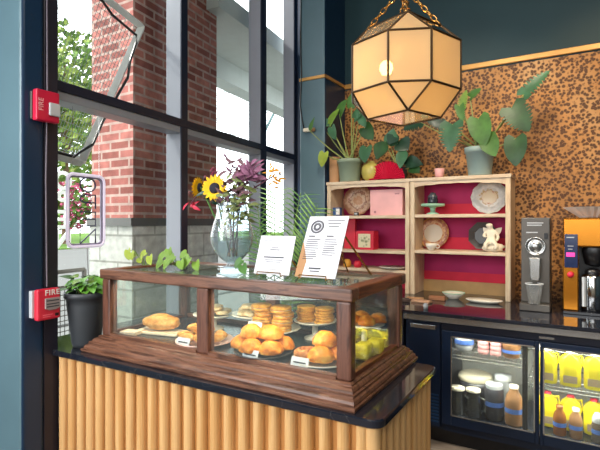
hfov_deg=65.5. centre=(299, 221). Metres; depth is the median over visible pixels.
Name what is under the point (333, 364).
serving plate
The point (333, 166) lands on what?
cardboard tube
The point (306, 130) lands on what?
cable
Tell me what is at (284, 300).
areca palm
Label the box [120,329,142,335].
wood slice
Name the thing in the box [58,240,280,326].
road
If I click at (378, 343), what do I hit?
cake
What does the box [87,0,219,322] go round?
brick pillar
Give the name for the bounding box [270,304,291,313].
cake
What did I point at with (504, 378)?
canister
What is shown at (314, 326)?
cake stand
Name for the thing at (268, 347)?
bun
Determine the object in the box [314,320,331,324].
cookie
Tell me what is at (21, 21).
column
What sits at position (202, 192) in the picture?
leaf spray
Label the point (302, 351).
donut
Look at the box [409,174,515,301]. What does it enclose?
bookcase
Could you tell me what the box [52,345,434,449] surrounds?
counter
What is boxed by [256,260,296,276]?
easel
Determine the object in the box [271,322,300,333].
cake stand
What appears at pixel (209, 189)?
sunflower
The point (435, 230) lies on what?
plate
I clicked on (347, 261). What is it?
jar
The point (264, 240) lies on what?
print
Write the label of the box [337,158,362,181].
pot
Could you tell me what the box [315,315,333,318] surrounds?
cookie
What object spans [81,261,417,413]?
display case
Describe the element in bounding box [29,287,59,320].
station
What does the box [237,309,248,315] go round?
cookie
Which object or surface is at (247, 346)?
bun
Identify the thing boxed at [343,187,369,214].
plate
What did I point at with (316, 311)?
cookie
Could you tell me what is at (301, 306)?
cookie
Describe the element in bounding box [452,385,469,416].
pitcher
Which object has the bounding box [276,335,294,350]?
bun
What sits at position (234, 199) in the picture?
seed spray
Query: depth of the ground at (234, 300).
9.73 m
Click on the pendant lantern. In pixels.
(406, 67)
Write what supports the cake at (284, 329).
on the cake stand at (295, 327)
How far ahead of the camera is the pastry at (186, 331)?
2.03 m
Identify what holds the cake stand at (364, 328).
on the display case
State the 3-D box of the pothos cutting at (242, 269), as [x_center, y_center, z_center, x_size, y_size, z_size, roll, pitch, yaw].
[-0.254,0.190,2.029,0.037,0.070,0.083,0,0,-30]
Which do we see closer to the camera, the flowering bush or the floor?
the floor
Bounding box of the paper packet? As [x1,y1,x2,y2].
[411,299,431,303]
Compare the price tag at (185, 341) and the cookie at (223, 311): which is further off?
the cookie at (223, 311)
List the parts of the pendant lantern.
glass panel, glass panel, glass panel, glass panel, chain, glass panel, chain, glass panel, glass panel, glass panel, chain, glass panel, glass panel, glass panel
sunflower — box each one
[191,177,234,256]
[202,174,230,256]
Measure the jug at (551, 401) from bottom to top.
0.212 m
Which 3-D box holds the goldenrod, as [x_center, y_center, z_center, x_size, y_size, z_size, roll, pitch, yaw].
[-0.192,-0.052,2.057,0.257,0.422,0.080,0,0,22]
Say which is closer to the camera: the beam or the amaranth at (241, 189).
the amaranth at (241, 189)
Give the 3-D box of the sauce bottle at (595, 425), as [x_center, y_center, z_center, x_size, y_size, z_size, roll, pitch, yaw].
[1.757,1.210,2.742,0.073,0.172,0.073,0,0,31]
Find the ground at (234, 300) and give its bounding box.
[58,292,281,335]
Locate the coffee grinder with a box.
[519,218,551,312]
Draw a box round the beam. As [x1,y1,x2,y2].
[217,55,282,117]
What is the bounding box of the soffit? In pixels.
[206,0,282,91]
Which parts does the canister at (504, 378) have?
lid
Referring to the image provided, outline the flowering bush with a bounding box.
[58,179,91,230]
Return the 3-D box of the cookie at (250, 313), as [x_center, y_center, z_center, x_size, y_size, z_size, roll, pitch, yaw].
[-0.223,0.424,2.167,0.072,0.021,0.072,0,0,2]
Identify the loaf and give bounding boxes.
[142,313,179,330]
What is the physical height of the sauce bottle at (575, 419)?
0.180 m
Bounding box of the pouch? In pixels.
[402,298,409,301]
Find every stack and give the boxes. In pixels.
[478,341,488,354]
[490,342,501,355]
[563,206,599,217]
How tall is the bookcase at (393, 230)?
0.962 m
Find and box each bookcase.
[326,178,409,293]
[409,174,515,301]
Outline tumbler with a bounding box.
[434,168,444,176]
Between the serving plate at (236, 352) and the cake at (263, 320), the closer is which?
the serving plate at (236, 352)
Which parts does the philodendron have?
stem, stem, stem, stem, stem, stem, stem, stem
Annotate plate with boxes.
[175,332,232,347]
[233,349,292,359]
[293,355,336,368]
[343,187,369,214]
[379,265,404,269]
[422,218,448,247]
[468,222,495,248]
[471,182,504,213]
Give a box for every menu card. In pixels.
[254,236,295,275]
[295,216,348,278]
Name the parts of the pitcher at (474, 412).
lid, handle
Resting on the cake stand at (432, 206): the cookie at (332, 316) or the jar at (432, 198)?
the jar at (432, 198)
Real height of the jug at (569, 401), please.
0.212 m
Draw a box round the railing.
[58,267,86,335]
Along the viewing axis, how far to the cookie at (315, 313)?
2.05 m
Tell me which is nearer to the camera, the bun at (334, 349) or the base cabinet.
the bun at (334, 349)
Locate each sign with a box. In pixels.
[58,171,71,247]
[66,106,104,279]
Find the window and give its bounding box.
[43,0,297,449]
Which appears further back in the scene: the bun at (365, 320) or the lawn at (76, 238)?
the lawn at (76, 238)
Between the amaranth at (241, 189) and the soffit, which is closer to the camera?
the amaranth at (241, 189)
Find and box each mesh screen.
[58,0,144,166]
[217,89,274,138]
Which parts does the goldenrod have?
stem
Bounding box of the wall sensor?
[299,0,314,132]
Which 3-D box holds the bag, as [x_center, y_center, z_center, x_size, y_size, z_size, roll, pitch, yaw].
[0.466,0.100,4.297,0.120,0.290,0.040,0,0,31]
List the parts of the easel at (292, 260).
wire frame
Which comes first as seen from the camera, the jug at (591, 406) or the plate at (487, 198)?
the jug at (591, 406)
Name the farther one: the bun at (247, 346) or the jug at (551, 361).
the jug at (551, 361)
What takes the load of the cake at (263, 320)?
on the cake
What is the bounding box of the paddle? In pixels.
[429,295,445,300]
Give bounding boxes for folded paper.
[406,296,423,298]
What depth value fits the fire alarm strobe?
2.11 m
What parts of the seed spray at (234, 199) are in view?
stem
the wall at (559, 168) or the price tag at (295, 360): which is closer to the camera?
the price tag at (295, 360)
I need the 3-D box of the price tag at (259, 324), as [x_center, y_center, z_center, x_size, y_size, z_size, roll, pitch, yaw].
[-0.195,0.445,1.988,0.072,0.036,0.016,0,0,31]
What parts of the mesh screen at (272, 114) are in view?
frame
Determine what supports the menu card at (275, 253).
on the easel at (292, 260)
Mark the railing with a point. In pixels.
(83, 270)
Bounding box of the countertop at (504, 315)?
[286,284,599,339]
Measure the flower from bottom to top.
0.429 m
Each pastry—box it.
[177,330,194,336]
[179,333,193,341]
[187,323,196,330]
[214,334,224,341]
[215,330,227,337]
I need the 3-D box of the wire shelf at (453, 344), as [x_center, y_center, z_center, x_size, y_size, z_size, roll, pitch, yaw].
[1.326,0.899,3.260,0.484,0.030,0.541,0,0,31]
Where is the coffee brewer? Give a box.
[563,218,599,316]
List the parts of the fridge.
panel, door, door trim, door, door trim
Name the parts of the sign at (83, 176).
backing frame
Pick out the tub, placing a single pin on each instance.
(509, 351)
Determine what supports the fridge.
on the floor
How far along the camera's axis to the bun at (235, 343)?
1.85 m
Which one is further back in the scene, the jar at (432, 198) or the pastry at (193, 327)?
the jar at (432, 198)
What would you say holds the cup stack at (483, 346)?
in the fridge
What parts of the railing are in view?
rail, post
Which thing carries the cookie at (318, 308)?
on the cookie at (316, 311)
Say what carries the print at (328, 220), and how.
attached to the menu card at (321, 250)
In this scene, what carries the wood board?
on the display case
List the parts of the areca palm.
frond stem, frond stem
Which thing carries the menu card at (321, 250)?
on the easel at (346, 238)
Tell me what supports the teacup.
on the bookcase at (457, 265)
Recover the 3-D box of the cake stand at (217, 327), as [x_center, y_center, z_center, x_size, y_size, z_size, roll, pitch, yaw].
[-0.426,0.488,2.303,0.200,0.076,0.200,0,0,31]
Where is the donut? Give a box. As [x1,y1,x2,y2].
[294,346,313,357]
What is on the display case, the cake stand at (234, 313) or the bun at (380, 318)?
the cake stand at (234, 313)
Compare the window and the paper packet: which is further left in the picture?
the window
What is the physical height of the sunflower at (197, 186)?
0.378 m
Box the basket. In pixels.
[581,247,599,266]
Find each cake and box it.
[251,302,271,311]
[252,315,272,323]
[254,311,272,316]
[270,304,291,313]
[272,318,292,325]
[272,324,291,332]
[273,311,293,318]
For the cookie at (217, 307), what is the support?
on the cookie at (223, 311)
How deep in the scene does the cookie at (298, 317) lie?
2.09 m
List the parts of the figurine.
rock seat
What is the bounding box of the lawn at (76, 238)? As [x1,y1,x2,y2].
[58,231,282,249]
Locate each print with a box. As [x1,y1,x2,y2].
[264,240,283,269]
[302,220,344,271]
[526,222,542,232]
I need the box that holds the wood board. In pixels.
[137,326,187,336]
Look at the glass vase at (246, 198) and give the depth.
2.12 m
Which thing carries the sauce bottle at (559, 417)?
in the fridge
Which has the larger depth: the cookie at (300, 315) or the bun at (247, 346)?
the cookie at (300, 315)
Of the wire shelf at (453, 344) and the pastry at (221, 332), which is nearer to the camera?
the pastry at (221, 332)
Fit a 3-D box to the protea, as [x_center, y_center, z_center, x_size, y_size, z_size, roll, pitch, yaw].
[-0.232,-0.062,2.079,0.167,0.443,0.149,0,0,31]
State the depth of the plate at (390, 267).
4.09 m
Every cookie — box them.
[214,305,221,310]
[215,309,229,314]
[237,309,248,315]
[241,303,251,309]
[246,310,253,316]
[296,310,314,314]
[296,318,314,322]
[297,304,315,308]
[297,308,314,311]
[297,314,314,316]
[297,316,315,319]
[314,312,332,316]
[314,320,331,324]
[315,306,333,310]
[315,310,334,313]
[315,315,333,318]
[315,318,334,321]
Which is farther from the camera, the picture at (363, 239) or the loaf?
the picture at (363, 239)
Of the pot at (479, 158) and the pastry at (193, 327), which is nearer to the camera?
the pastry at (193, 327)
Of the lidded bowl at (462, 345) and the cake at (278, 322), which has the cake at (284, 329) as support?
the cake at (278, 322)
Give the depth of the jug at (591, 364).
2.75 m
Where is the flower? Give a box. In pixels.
[203,167,234,253]
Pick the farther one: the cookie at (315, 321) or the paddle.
the paddle
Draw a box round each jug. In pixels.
[539,349,559,383]
[539,390,559,427]
[560,351,583,387]
[560,394,583,430]
[583,398,599,434]
[584,355,599,390]
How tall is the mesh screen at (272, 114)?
1.106 m
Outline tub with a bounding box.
[501,344,520,358]
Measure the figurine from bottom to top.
0.229 m
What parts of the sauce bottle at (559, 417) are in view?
lid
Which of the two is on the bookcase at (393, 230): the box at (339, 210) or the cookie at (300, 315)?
the box at (339, 210)
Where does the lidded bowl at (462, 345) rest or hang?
in the fridge
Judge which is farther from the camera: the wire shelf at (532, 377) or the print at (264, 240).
the wire shelf at (532, 377)
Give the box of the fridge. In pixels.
[406,319,599,449]
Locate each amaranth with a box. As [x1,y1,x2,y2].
[214,158,261,250]
[223,151,243,256]
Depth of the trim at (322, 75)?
4.33 m
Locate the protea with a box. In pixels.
[232,158,266,256]
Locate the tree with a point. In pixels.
(66, 167)
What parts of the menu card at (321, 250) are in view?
tan panel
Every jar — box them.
[343,259,350,266]
[354,261,360,267]
[428,192,437,202]
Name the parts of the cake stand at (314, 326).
dish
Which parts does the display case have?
post, rail, rail, rail, post, post, glass, rail, rail, rail, post, rail, rail, post, rail, rail, post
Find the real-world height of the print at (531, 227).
0.072 m
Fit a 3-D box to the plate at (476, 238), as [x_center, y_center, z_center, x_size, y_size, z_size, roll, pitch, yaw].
[1.493,0.111,3.806,0.219,0.217,0.049,0,0,31]
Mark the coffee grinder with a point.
(536, 233)
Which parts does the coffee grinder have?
spout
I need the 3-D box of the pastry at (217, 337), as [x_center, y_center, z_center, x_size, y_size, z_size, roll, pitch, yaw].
[-0.359,0.492,1.977,0.080,0.034,0.045,0,0,-21]
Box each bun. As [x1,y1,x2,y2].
[230,335,246,348]
[238,338,262,353]
[240,323,260,338]
[257,324,283,339]
[258,340,283,355]
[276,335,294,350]
[307,346,334,363]
[312,330,336,346]
[329,344,336,359]
[356,310,368,316]
[357,315,375,325]
[371,313,386,322]
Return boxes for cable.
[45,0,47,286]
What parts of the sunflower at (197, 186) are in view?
stem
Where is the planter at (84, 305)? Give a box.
[59,274,102,347]
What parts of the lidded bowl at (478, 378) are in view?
lid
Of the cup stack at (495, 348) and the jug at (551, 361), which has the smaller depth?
the jug at (551, 361)
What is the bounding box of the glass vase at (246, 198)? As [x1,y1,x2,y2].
[210,198,253,269]
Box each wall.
[298,0,299,282]
[300,0,344,284]
[345,0,599,297]
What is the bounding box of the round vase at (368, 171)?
[361,161,376,180]
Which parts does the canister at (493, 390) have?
lid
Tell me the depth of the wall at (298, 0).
5.01 m
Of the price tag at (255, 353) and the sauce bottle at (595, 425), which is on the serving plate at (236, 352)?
the price tag at (255, 353)
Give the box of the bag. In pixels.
[344,219,356,248]
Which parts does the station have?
pull handle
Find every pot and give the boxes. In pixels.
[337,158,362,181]
[464,145,493,175]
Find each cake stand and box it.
[193,311,232,330]
[232,310,252,320]
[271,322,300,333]
[293,317,336,340]
[356,323,384,340]
[421,203,444,213]
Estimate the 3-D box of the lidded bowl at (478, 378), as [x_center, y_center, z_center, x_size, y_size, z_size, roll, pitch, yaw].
[1.239,1.177,3.289,0.236,0.239,0.236,0,0,31]
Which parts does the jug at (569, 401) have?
handle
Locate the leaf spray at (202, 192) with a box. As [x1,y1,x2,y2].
[195,190,235,253]
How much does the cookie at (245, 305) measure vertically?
0.020 m
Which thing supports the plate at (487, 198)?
on the bookcase at (457, 265)
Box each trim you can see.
[299,74,344,87]
[344,43,599,89]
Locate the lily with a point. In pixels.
(192, 205)
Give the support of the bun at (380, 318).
on the cake stand at (364, 328)
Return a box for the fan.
[369,161,404,179]
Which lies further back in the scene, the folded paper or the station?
the folded paper
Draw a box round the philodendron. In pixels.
[308,94,373,181]
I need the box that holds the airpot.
[581,268,599,311]
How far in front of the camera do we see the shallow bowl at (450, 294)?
3.61 m
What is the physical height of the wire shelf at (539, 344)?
0.030 m
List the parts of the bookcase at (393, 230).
panel, panel, panel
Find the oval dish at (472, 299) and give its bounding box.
[466,297,502,303]
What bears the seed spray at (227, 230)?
in the glass vase at (246, 198)
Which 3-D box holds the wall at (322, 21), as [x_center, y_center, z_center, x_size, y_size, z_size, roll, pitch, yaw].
[0.323,-0.650,4.683,0.269,4.300,0.824,0,0,31]
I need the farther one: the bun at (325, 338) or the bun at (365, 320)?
the bun at (365, 320)
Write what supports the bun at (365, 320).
on the cake stand at (364, 328)
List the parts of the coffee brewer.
tap knob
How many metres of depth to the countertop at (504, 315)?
3.09 m
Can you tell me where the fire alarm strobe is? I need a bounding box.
[30,88,59,123]
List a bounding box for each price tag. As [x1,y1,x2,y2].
[177,337,190,345]
[242,350,258,357]
[248,321,261,326]
[290,356,308,367]
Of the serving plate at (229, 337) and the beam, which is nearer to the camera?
the serving plate at (229, 337)
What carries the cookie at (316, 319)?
on the cookie at (315, 321)
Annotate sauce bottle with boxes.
[553,404,566,436]
[569,407,582,439]
[591,412,599,444]
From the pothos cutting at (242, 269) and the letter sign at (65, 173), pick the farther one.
the letter sign at (65, 173)
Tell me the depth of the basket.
3.03 m
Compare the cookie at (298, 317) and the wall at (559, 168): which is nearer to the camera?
the cookie at (298, 317)
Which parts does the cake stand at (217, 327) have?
dish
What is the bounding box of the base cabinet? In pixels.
[293,303,405,345]
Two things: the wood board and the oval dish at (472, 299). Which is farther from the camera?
the oval dish at (472, 299)
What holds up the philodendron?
on the bookcase at (393, 230)
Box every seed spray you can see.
[216,174,259,256]
[218,214,242,256]
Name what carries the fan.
on the bookcase at (393, 230)
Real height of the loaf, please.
0.077 m
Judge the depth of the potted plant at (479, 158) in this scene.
3.57 m
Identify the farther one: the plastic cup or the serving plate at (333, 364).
the plastic cup
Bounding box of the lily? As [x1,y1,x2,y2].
[183,194,227,240]
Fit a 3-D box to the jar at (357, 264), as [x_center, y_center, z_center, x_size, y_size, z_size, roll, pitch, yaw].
[0.516,0.378,4.186,0.072,0.060,0.072,0,0,31]
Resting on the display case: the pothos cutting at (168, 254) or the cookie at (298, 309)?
the pothos cutting at (168, 254)
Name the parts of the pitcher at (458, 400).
lid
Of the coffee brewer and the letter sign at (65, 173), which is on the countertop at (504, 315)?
the coffee brewer
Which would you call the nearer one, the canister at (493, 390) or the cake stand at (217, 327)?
the cake stand at (217, 327)
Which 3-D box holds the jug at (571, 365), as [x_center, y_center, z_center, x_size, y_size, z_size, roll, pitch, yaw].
[1.658,0.888,2.841,0.130,0.212,0.092,0,0,31]
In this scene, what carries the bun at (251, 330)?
on the bun at (235, 343)
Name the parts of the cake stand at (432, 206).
dish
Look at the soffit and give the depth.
5.04 m
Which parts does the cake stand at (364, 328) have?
dish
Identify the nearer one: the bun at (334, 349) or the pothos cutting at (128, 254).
the bun at (334, 349)
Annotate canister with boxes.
[484,381,503,421]
[494,372,511,414]
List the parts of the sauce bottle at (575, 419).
lid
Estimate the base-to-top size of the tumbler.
0.075 m
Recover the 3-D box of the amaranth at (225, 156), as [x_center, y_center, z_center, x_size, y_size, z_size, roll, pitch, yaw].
[-0.294,-0.086,2.147,0.084,0.491,0.121,0,0,31]
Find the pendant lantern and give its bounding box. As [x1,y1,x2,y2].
[351,0,461,126]
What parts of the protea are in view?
stem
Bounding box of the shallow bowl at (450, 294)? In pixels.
[442,291,464,298]
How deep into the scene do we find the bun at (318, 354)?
1.67 m
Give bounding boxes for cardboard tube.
[329,157,339,181]
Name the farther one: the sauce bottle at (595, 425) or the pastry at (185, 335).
the sauce bottle at (595, 425)
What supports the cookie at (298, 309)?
on the cookie at (297, 311)
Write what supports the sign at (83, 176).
hanging from the window
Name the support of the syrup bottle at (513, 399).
in the fridge
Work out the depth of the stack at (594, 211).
3.08 m
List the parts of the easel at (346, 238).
wire frame, leg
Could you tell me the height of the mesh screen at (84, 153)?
1.244 m
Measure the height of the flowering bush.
4.253 m
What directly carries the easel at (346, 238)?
on the display case
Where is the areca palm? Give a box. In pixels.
[238,186,344,318]
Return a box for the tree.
[58,17,91,243]
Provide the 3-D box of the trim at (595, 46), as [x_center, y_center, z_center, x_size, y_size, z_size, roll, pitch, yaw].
[2.367,-1.333,3.467,4.485,0.046,0.020,0,0,31]
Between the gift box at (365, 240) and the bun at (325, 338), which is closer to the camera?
the bun at (325, 338)
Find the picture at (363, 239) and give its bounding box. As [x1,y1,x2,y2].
[358,234,369,247]
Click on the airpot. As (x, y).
(590, 281)
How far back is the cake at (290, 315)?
2.01 m
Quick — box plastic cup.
[525,282,543,303]
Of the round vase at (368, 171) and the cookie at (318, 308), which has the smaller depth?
the cookie at (318, 308)
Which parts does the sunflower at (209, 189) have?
stem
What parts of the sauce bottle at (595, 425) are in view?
lid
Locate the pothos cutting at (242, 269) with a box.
[234,257,246,273]
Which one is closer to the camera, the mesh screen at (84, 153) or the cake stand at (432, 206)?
the mesh screen at (84, 153)
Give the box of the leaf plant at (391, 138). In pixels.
[373,128,422,178]
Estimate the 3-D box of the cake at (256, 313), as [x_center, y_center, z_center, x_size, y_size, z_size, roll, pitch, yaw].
[-0.162,0.407,2.105,0.094,0.026,0.094,0,0,21]
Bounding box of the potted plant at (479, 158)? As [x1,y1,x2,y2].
[403,70,549,175]
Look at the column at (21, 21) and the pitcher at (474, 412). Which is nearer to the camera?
the column at (21, 21)
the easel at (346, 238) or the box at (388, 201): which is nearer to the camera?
the easel at (346, 238)
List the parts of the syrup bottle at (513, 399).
lid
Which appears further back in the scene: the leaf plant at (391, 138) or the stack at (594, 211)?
the leaf plant at (391, 138)
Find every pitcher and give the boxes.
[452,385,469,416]
[465,386,485,418]
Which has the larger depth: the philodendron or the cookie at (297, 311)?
the philodendron
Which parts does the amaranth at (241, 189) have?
stem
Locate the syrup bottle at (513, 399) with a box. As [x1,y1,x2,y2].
[505,384,521,426]
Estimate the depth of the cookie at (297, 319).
2.09 m
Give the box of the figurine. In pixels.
[482,223,504,251]
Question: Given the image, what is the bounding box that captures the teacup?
[426,243,439,249]
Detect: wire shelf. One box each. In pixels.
[452,340,529,367]
[528,344,599,357]
[528,361,599,397]
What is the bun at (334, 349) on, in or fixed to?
on the serving plate at (333, 364)
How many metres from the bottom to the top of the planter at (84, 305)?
0.345 m
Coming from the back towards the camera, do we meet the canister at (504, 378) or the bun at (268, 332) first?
the canister at (504, 378)
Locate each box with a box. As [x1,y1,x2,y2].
[333,208,341,215]
[356,231,377,249]
[370,189,404,214]
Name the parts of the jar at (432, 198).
lid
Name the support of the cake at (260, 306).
on the cake at (256, 313)
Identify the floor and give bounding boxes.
[431,439,474,449]
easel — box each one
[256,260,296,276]
[298,235,371,279]
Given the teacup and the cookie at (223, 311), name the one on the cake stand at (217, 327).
the cookie at (223, 311)
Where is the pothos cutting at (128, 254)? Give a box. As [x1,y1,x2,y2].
[124,247,151,265]
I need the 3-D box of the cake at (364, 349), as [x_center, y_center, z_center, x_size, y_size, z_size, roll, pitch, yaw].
[0.244,0.495,1.793,0.060,0.062,0.072,0,0,25]
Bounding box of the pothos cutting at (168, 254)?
[156,247,199,269]
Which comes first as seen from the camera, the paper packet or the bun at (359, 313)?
the bun at (359, 313)
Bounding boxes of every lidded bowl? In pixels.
[454,338,473,352]
[458,369,492,409]
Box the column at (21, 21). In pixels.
[0,0,42,449]
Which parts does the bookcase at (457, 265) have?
panel, panel, panel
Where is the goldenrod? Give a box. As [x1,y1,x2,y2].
[233,162,284,256]
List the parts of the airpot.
lid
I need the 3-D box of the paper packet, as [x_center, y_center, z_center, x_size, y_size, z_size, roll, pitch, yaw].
[0.908,0.591,3.475,0.140,0.018,0.070,0,0,39]

